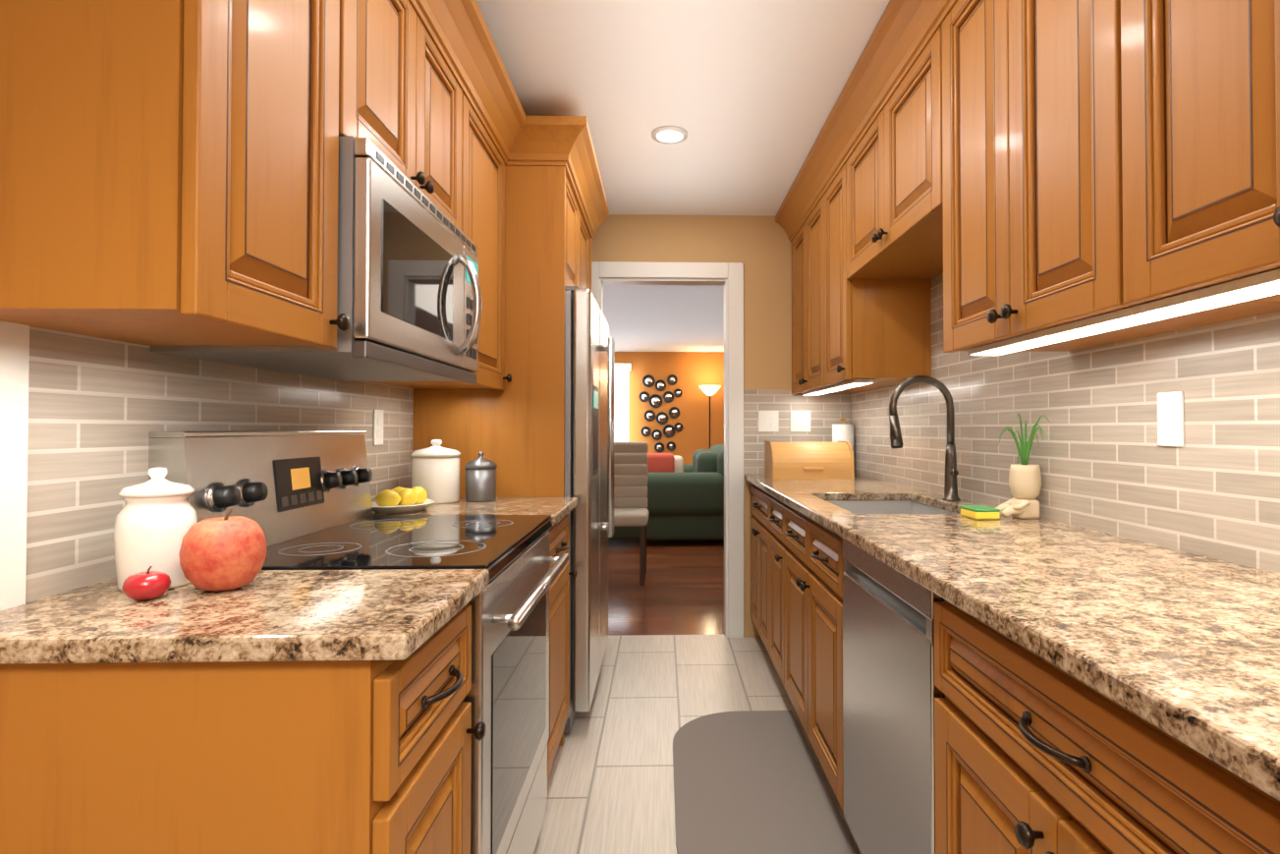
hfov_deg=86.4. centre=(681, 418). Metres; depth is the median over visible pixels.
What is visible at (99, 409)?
backsplash
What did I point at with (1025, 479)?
potted plant
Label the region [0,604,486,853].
base cabinet
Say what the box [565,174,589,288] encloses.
upper cabinet
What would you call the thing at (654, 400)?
mirrors
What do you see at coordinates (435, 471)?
canister
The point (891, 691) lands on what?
dishwasher
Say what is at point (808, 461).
bread box
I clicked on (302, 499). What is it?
range
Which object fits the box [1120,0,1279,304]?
upper cabinet
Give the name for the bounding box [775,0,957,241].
crown molding
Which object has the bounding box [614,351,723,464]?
wall
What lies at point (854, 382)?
led light
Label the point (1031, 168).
upper cabinet
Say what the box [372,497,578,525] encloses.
countertop
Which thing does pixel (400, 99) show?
upper cabinet
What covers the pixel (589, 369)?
refrigerator
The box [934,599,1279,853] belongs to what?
base cabinet
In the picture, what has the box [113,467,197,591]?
ceramic jar
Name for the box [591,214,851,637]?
wall
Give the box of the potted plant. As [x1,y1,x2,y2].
[995,412,1049,518]
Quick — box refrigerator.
[564,285,614,731]
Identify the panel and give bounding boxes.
[412,165,565,745]
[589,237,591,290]
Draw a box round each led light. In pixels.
[802,379,874,395]
[967,268,1279,355]
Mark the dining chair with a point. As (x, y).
(631, 483)
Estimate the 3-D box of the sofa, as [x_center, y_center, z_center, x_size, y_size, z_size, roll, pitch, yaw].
[-0.171,0.801,7.761,1.870,1.000,1.880,0,-1,-2]
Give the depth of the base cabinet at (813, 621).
2.21 m
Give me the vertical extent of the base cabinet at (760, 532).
0.896 m
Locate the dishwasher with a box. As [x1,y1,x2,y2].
[842,538,945,853]
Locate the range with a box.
[148,430,569,853]
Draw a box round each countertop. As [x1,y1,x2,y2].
[0,568,488,664]
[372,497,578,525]
[744,473,1279,800]
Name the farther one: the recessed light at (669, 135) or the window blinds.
the window blinds
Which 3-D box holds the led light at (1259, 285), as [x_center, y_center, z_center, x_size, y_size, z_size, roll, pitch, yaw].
[0.804,-0.186,0.750,0.080,0.015,2.000,0,-1,-2]
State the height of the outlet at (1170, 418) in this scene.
0.116 m
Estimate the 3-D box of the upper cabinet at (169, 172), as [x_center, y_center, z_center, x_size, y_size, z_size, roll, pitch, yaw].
[-0.778,-0.578,1.052,0.378,0.896,0.383,0,-1,-2]
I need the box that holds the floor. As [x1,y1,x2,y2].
[533,539,861,853]
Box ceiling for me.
[476,0,890,351]
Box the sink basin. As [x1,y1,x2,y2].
[828,500,956,513]
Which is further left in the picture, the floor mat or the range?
the range
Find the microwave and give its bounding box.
[149,136,482,384]
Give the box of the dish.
[371,486,434,513]
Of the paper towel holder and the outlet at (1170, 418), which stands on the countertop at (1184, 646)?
the paper towel holder
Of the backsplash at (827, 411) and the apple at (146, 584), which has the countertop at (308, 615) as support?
the apple at (146, 584)
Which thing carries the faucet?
on the countertop at (1184, 646)
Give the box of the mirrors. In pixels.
[638,374,682,451]
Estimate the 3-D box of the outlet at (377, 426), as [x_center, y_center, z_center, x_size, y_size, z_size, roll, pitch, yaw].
[-0.993,0.027,2.225,0.007,0.116,0.072,0,-1,-2]
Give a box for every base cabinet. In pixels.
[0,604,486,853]
[546,513,577,779]
[750,484,774,654]
[768,497,789,686]
[783,500,843,809]
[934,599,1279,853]
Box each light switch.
[758,410,778,431]
[790,410,810,431]
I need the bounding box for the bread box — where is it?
[764,440,854,479]
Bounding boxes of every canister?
[410,439,460,503]
[464,450,497,501]
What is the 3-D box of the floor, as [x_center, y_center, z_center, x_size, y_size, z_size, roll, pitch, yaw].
[-0.567,1.280,4.680,7.400,0.050,12.920,0,-1,-2]
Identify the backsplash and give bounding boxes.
[25,326,413,602]
[743,389,850,473]
[850,272,1279,573]
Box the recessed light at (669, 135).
[651,125,687,144]
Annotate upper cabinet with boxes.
[0,0,350,348]
[338,0,462,229]
[370,93,511,389]
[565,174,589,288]
[791,163,931,393]
[846,27,943,278]
[941,0,1279,352]
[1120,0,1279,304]
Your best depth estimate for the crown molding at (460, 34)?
2.33 m
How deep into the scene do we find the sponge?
1.90 m
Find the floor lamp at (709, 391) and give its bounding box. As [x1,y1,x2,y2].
[699,385,720,447]
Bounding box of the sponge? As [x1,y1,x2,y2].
[960,504,1000,519]
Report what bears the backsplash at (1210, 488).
attached to the wall
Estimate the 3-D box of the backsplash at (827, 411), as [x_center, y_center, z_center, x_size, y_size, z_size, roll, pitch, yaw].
[0.661,0.072,3.889,0.615,0.480,0.007,0,-1,-2]
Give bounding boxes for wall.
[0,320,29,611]
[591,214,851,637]
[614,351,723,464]
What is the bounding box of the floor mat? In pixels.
[672,710,857,853]
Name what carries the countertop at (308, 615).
on the base cabinet at (346, 756)
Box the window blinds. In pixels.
[613,363,631,441]
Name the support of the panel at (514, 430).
on the floor
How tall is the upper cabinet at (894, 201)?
0.506 m
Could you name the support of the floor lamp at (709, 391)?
on the floor
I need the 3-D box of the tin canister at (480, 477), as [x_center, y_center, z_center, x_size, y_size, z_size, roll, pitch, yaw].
[-0.716,0.202,2.421,0.108,0.175,0.108,0,-1,-2]
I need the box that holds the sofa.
[608,444,723,540]
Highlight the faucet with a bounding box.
[889,375,960,500]
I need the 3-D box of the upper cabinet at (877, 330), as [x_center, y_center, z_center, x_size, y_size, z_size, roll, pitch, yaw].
[0.802,-0.603,3.322,0.378,0.906,1.166,0,-1,-2]
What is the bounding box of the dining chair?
[613,441,648,584]
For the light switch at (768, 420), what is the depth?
3.88 m
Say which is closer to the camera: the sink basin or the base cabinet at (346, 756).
the base cabinet at (346, 756)
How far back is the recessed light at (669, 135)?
2.81 m
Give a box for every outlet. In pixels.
[373,408,383,445]
[1157,390,1184,446]
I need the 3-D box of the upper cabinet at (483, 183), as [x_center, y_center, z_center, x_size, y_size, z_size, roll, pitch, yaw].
[-0.814,-0.559,2.282,0.378,0.896,0.550,0,-1,-2]
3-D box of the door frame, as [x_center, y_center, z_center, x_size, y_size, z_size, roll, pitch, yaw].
[-0.108,0.175,3.919,0.917,2.135,0.139,0,-1,-2]
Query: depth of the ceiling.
2.49 m
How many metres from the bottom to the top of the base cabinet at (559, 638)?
0.896 m
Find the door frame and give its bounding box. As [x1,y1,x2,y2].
[591,261,744,638]
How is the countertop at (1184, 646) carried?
on the base cabinet at (813, 621)
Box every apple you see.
[121,565,170,600]
[178,507,267,591]
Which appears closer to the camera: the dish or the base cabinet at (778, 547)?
the dish
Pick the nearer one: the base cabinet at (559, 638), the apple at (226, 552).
the apple at (226, 552)
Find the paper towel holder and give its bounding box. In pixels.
[832,416,855,474]
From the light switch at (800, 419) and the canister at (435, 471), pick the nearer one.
the canister at (435, 471)
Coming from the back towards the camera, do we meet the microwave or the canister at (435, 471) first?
the canister at (435, 471)
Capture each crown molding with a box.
[408,0,609,238]
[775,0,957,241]

